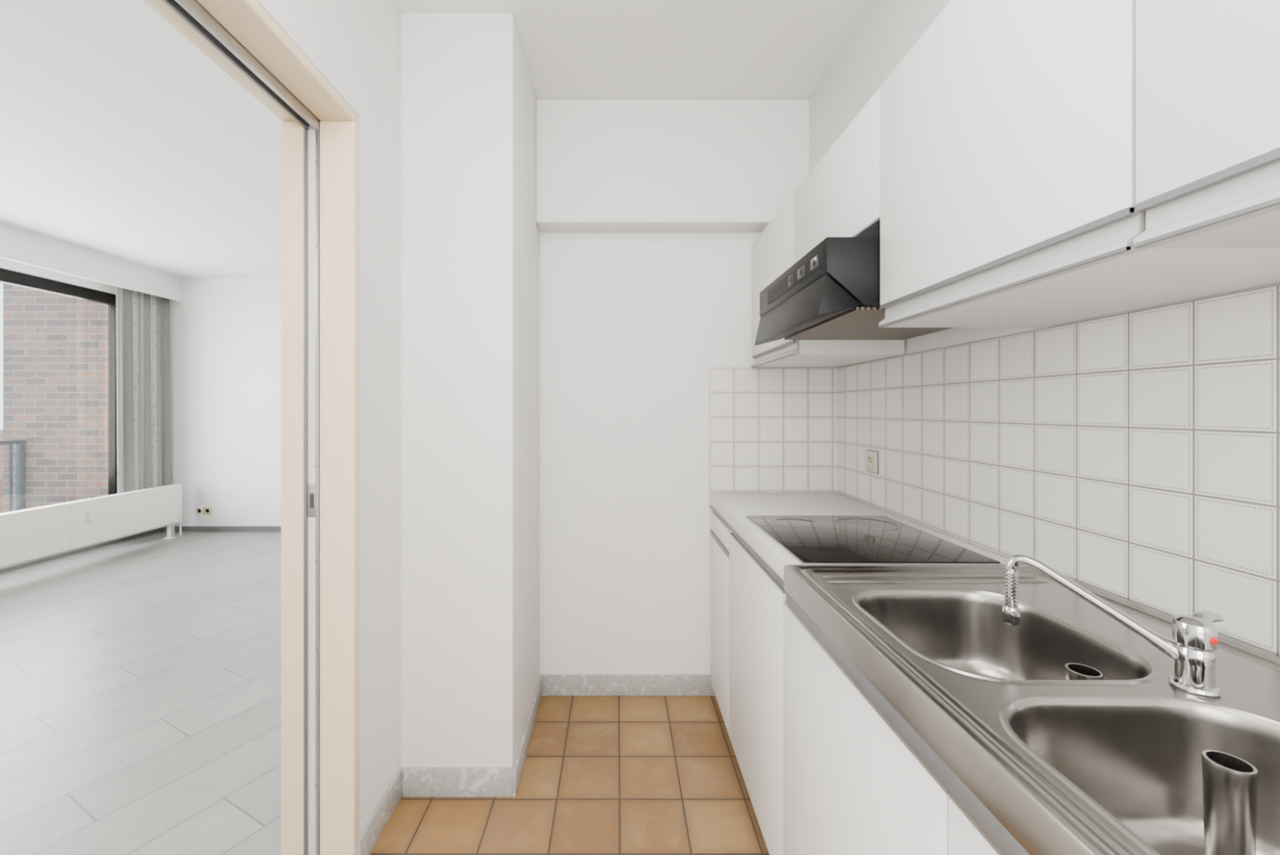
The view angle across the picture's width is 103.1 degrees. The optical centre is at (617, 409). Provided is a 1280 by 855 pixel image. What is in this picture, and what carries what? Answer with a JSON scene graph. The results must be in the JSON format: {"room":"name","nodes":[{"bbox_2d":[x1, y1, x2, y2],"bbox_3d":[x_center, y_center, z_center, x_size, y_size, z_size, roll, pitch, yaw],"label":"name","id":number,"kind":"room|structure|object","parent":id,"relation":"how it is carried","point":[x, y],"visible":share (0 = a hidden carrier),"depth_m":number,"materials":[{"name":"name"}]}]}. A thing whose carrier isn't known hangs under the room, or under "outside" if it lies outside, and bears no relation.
{"room":"kitchen","nodes":[
{"label":"kitchen","id":0,"kind":"room"},
{"bbox_2d":[0,440,25,511],"bbox_3d":[-5.820,0.805,1.537,0.040,1.010,6.875,0,0,0],"label":"balcony railing","id":1,"kind":"object","parent":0,"point":[20,444],"depth_m":4.93,"materials":[{"name":"grey metal"}]},
{"bbox_2d":[3,283,108,512],"bbox_3d":[-5.475,0.975,5.165,1.110,6.600,0.370,0,0,0],"label":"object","id":2,"kind":"structure","parent":0,"point":[55,345],"depth_m":4.98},
{"bbox_2d":[0,257,115,294],"bbox_3d":[-4.860,-0.050,1.750,0.120,2.650,7.100,0,0,0],"label":"wall","id":3,"kind":"structure","parent":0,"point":[5,264],"depth_m":4.33,"materials":[{"name":"white paint"}]},
{"bbox_2d":[0,267,117,494],"bbox_3d":[-4.865,-0.113,2.765,0.070,1.985,4.330,0,0,0],"label":"window","id":4,"kind":"structure","parent":3,"relation":"attached to","point":[7,277],"depth_m":4.88,"materials":[{"name":"black metal"}]},
{"bbox_2d":[0,0,281,277],"bbox_3d":[-2.910,-1.445,1.750,4.180,0.140,7.400,0,0,0],"label":"ceiling","id":5,"kind":"structure","parent":0,"point":[122,139],"depth_m":2.62,"materials":[{"name":"white paint"}]},
{"bbox_2d":[0,222,180,301],"bbox_3d":[-4.572,-1.250,1.750,0.025,0.250,7.100,0,0,0],"label":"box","id":6,"kind":"object","parent":5,"relation":"attached to","point":[17,245],"visible":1,"depth_m":4.32,"materials":[{"name":"white paint"}]},
{"bbox_2d":[169,277,280,525],"bbox_3d":[-2.870,-0.050,5.375,4.100,2.650,0.150,0,0,0],"label":"wall","id":7,"kind":"structure","parent":0,"point":[225,332],"depth_m":5.30,"materials":[{"name":"white paint"}]},
{"bbox_2d":[0,528,158,573],"bbox_3d":[-4.794,1.240,1.750,0.012,0.070,7.100,0,0,0],"label":"baseboard","id":8,"kind":"structure","parent":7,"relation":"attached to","point":[85,548],"depth_m":4.47,"materials":[{"name":"white wood"}]},
{"bbox_2d":[115,286,171,493],"bbox_3d":[-4.665,-0.025,4.998,0.098,2.400,0.558,0,0,0],"label":"curtain","id":9,"kind":"object","parent":7,"relation":"hanging from","point":[142,319],"visible":0.7,"depth_m":5.00,"materials":[{"name":"fabric"}]},
{"bbox_2d":[195,506,212,514],"bbox_3d":[-4.317,1.060,5.293,0.165,0.080,0.013,0,0,0],"label":"wall socket","id":10,"kind":"object","parent":7,"relation":"attached to","point":[199,510],"visible":1,"depth_m":5.29,"materials":[{"name":"white plastic"}]},
{"bbox_2d":[158,525,280,531],"bbox_3d":[-2.854,1.248,5.294,3.871,0.055,0.012,0,0,0],"label":"baseboard","id":11,"kind":"structure","parent":7,"relation":"attached to","point":[184,528],"depth_m":5.29,"materials":[{"name":"white wood"}]},
{"bbox_2d":[257,0,400,834],"bbox_3d":[-0.820,-0.050,1.750,0.199,2.650,7.100,0,0,0],"label":"wall","id":12,"kind":"structure","parent":0,"point":[380,170],"depth_m":1.51,"materials":[{"name":"white paint"}]},
{"bbox_2d":[142,0,359,854],"bbox_3d":[-0.820,0.229,0.803,0.201,2.093,1.224,0,0,0],"label":"door frame","id":13,"kind":"structure","parent":12,"relation":"in","point":[320,164],"depth_m":1.39,"materials":[{"name":"beige paint"}]},
{"bbox_2d":[356,767,403,854],"bbox_3d":[-0.714,1.230,1.539,0.012,0.090,0.282,0,0,0],"label":"baseboard","id":14,"kind":"structure","parent":12,"relation":"attached to","point":[371,833],"depth_m":1.52,"materials":[{"name":"grey stone"}]},
{"bbox_2d":[0,531,768,854],"bbox_3d":[-1.892,1.325,1.750,6.056,0.100,7.400,0,0,0],"label":"floor","id":15,"kind":"structure","parent":0,"point":[140,676],"depth_m":1.94,"materials":[{"name":"grey wood"}]},
{"bbox_2d":[0,484,182,568],"bbox_3d":[-4.414,1.014,3.749,0.112,0.522,2.807,0,0,0],"label":"radiator","id":16,"kind":"object","parent":15,"relation":"on","point":[27,535],"visible":1,"depth_m":4.17,"materials":[{"name":"metal"}]},
{"bbox_2d":[710,511,733,734],"bbox_3d":[0.698,0.856,2.070,0.570,0.838,0.368,0,0,0],"label":"base cabinet","id":17,"kind":"object","parent":15,"relation":"on","point":[719,530],"visible":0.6,"depth_m":2.04,"materials":[{"name":"white laminate"}]},
{"bbox_2d":[728,531,786,854],"bbox_3d":[0.699,0.856,1.577,0.569,0.838,0.613,0,0,0],"label":"base cabinet","id":18,"kind":"object","parent":15,"relation":"on","point":[757,597],"visible":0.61,"depth_m":1.51,"materials":[{"name":"white plastic"}]},
{"bbox_2d":[709,493,1008,584],"bbox_3d":[0.694,0.403,1.726,0.570,0.061,1.072,0,0,0],"label":"countertop","id":19,"kind":"structure","parent":18,"relation":"on","point":[732,508],"depth_m":1.85,"materials":[{"name":"grey laminate"}]},
{"bbox_2d":[745,515,1003,564],"bbox_3d":[0.680,0.368,1.477,0.479,0.007,0.542,0,0,0],"label":"cooktop","id":20,"kind":"object","parent":19,"relation":"in","point":[809,539],"visible":0.94,"depth_m":1.40,"materials":[{"name":"glass"}]},
{"bbox_2d":[783,564,1279,854],"bbox_3d":[0.683,0.446,0.609,0.590,0.167,1.158,0,0,0],"label":"sink","id":21,"kind":"object","parent":19,"relation":"in","point":[1044,762],"visible":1,"depth_m":0.65,"materials":[{"name":"silver metal"}]},
{"bbox_2d":[1064,662,1103,679],"bbox_3d":[0.703,0.458,0.765,0.044,0.130,0.044,0,0,0],"label":"overflow standpipe","id":22,"kind":"object","parent":21,"relation":"in","point":[1073,671],"visible":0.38,"depth_m":0.77,"materials":[{"name":"silver metal"}]},
{"bbox_2d":[1002,554,1223,697],"bbox_3d":[0.708,0.303,0.746,0.061,0.131,0.238,0,0,-42],"label":"mixer tap","id":23,"kind":"object","parent":21,"relation":"on","point":[1194,635],"visible":1,"depth_m":0.68,"materials":[{"name":"silver metal"}]},
{"bbox_2d":[1200,749,1258,854],"bbox_3d":[0.639,0.446,0.530,0.039,0.156,0.039,0,0,0],"label":"overflow standpipe","id":24,"kind":"object","parent":21,"relation":"in","point":[1229,782],"visible":1,"depth_m":0.52,"materials":[{"name":"silver metal"}]},
{"bbox_2d":[782,600,949,854],"bbox_3d":[0.699,0.867,0.954,0.569,0.816,0.631,0,0,0],"label":"base cabinet","id":25,"kind":"object","parent":15,"relation":"on","point":[852,784],"visible":0.42,"depth_m":0.94,"materials":[{"name":"white plastic"}]},
{"bbox_2d":[948,792,1003,854],"bbox_3d":[0.699,0.867,0.334,0.569,0.816,0.605,0,0,0],"label":"base cabinet","id":26,"kind":"object","parent":15,"relation":"on","point":[966,837],"visible":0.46,"depth_m":0.60,"materials":[{"name":"white laminate"}]},
{"bbox_2d":[400,12,539,767],"bbox_3d":[-0.533,-0.020,1.975,0.374,2.590,0.590,0,0,0],"label":"wall","id":27,"kind":"structure","parent":0,"point":[470,231],"depth_m":1.68,"materials":[{"name":"white paint"}]},
{"bbox_2d":[402,767,512,796],"bbox_3d":[-0.527,1.230,1.674,0.362,0.090,0.012,0,0,0],"label":"baseboard","id":28,"kind":"structure","parent":27,"relation":"attached to","point":[416,781],"depth_m":1.67,"materials":[{"name":"grey stone"}]},
{"bbox_2d":[512,675,542,796],"bbox_3d":[-0.340,1.230,1.963,0.012,0.090,0.590,0,0,0],"label":"baseboard","id":29,"kind":"structure","parent":27,"relation":"attached to","point":[518,765],"depth_m":1.87,"materials":[{"name":"grey stone"}]},
{"bbox_2d":[393,0,869,100],"bbox_3d":[0.158,-1.415,0.235,1.956,0.200,4.370,0,0,0],"label":"ceiling","id":30,"kind":"structure","parent":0,"point":[572,49],"depth_m":1.83,"materials":[{"name":"white paint"}]},
{"bbox_2d":[539,231,837,675],"bbox_3d":[0.083,-0.020,2.345,1.806,2.590,0.150,0,0,0],"label":"wall","id":31,"kind":"structure","parent":0,"point":[633,326],"depth_m":2.27,"materials":[{"name":"white paint"}]},
{"bbox_2d":[539,674,715,695],"bbox_3d":[0.127,1.230,2.264,0.946,0.090,0.012,0,0,0],"label":"baseboard","id":32,"kind":"structure","parent":31,"relation":"attached to","point":[552,684],"depth_m":2.26,"materials":[{"name":"grey stone"}]},
{"bbox_2d":[535,98,808,231],"bbox_3d":[0.320,-1.052,2.208,1.332,0.525,0.125,0,0,0],"label":"bulkhead","id":33,"kind":"object","parent":31,"relation":"attached to","point":[602,165],"depth_m":2.15,"materials":[{"name":"white paint"}]},
{"bbox_2d":[709,367,836,492],"bbox_3d":[0.699,0.092,2.267,0.575,0.555,0.006,0,0,0],"label":"backsplash","id":34,"kind":"structure","parent":31,"relation":"attached to","point":[772,429],"depth_m":2.26,"materials":[{"name":"white tile"}]},
{"bbox_2d":[837,282,1279,558],"bbox_3d":[1.061,-0.020,0.235,0.150,2.590,4.370,0,0,0],"label":"wall","id":35,"kind":"structure","parent":0,"point":[953,336],"depth_m":1.45,"materials":[{"name":"white paint"}]},
{"bbox_2d":[751,192,904,367],"bbox_3d":[0.787,-0.462,1.994,0.382,0.550,0.534,0,0,0],"label":"upper cabinet","id":36,"kind":"object","parent":35,"relation":"attached to","point":[773,250],"visible":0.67,"depth_m":1.86,"materials":[{"name":"white plastic"}]},
{"bbox_2d":[794,88,879,263],"bbox_3d":[0.789,-0.586,1.444,0.378,0.302,0.560,0,0,0],"label":"upper cabinet","id":37,"kind":"object","parent":35,"relation":"attached to","point":[840,197],"visible":0.31,"depth_m":1.34,"materials":[{"name":"white laminate"}]},
{"bbox_2d":[755,221,952,345],"bbox_3d":[0.721,-0.325,1.446,0.514,0.219,0.555,0,0,0],"label":"range hood","id":38,"kind":"object","parent":37,"relation":"attached to","point":[833,291],"visible":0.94,"depth_m":1.27,"materials":[{"name":"black metal"}]},
{"bbox_2d":[808,0,951,173],"bbox_3d":[0.898,-1.028,0.172,0.176,0.575,3.945,0,0,0],"label":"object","id":39,"kind":"structure","parent":35,"relation":"attached to","point":[885,32],"depth_m":1.67,"materials":[{"name":"white paint"}]},
{"bbox_2d":[836,284,1279,655],"bbox_3d":[0.983,0.092,0.832,0.006,0.555,2.864,0,0,0],"label":"backsplash","id":40,"kind":"structure","parent":35,"relation":"attached to","point":[1135,456],"depth_m":1.01,"materials":[{"name":"white tile"}]},
{"bbox_2d":[866,448,878,474],"bbox_3d":[0.972,0.200,1.945,0.017,0.086,0.086,0,0,0],"label":"wall socket","id":41,"kind":"object","parent":40,"relation":"attached to","point":[872,456],"visible":1,"depth_m":1.93,"materials":[{"name":"plastic"}]},
{"bbox_2d":[878,0,1279,327],"bbox_3d":[0.787,-0.462,0.877,0.382,0.550,0.569,0,0,0],"label":"upper cabinet","id":42,"kind":"object","parent":35,"relation":"attached to","point":[1007,129],"visible":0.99,"depth_m":0.78,"materials":[{"name":"white plastic"}]},
{"bbox_2d":[1133,0,1279,248],"bbox_3d":[0.787,-0.462,0.305,0.382,0.550,0.569,0,0,0],"label":"upper cabinet","id":43,"kind":"object","parent":35,"relation":"attached to","point":[1207,72],"visible":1,"depth_m":0.52,"materials":[{"name":"white laminate"}]},
{"label":"outside","id":44,"kind":"structure","parent":0,"visible":0},
{"bbox_3d":[-203.500,13.375,100.000,393.000,0.200,600.000,0,0,0],"label":"ground","id":45,"kind":"structure","parent":44,"visible":0},
{"bbox_2d":[0,478,3,513],"bbox_3d":[-30.728,8.252,36.784,16.528,10.047,21.453,0,0,0],"label":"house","id":46,"kind":"structure","parent":45,"relation":"on","point":[2,479],"depth_m":26.05,"materials":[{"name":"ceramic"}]},
{"bbox_2d":[0,456,3,479],"bbox_3d":[-63.613,9.079,55.374,10.220,8.393,17.026,0,0,0],"label":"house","id":47,"kind":"structure","parent":45,"relation":"on","point":[1,457],"depth_m":51.10,"materials":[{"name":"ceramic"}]},
{"bbox_2d":[0,435,3,456],"bbox_3d":[-104.256,8.812,88.920,13.591,8.926,16.635,0,0,0],"label":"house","id":48,"kind":"structure","parent":45,"relation":"on","point":[1,436],"depth_m":82.53,"materials":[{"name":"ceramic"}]}
]}

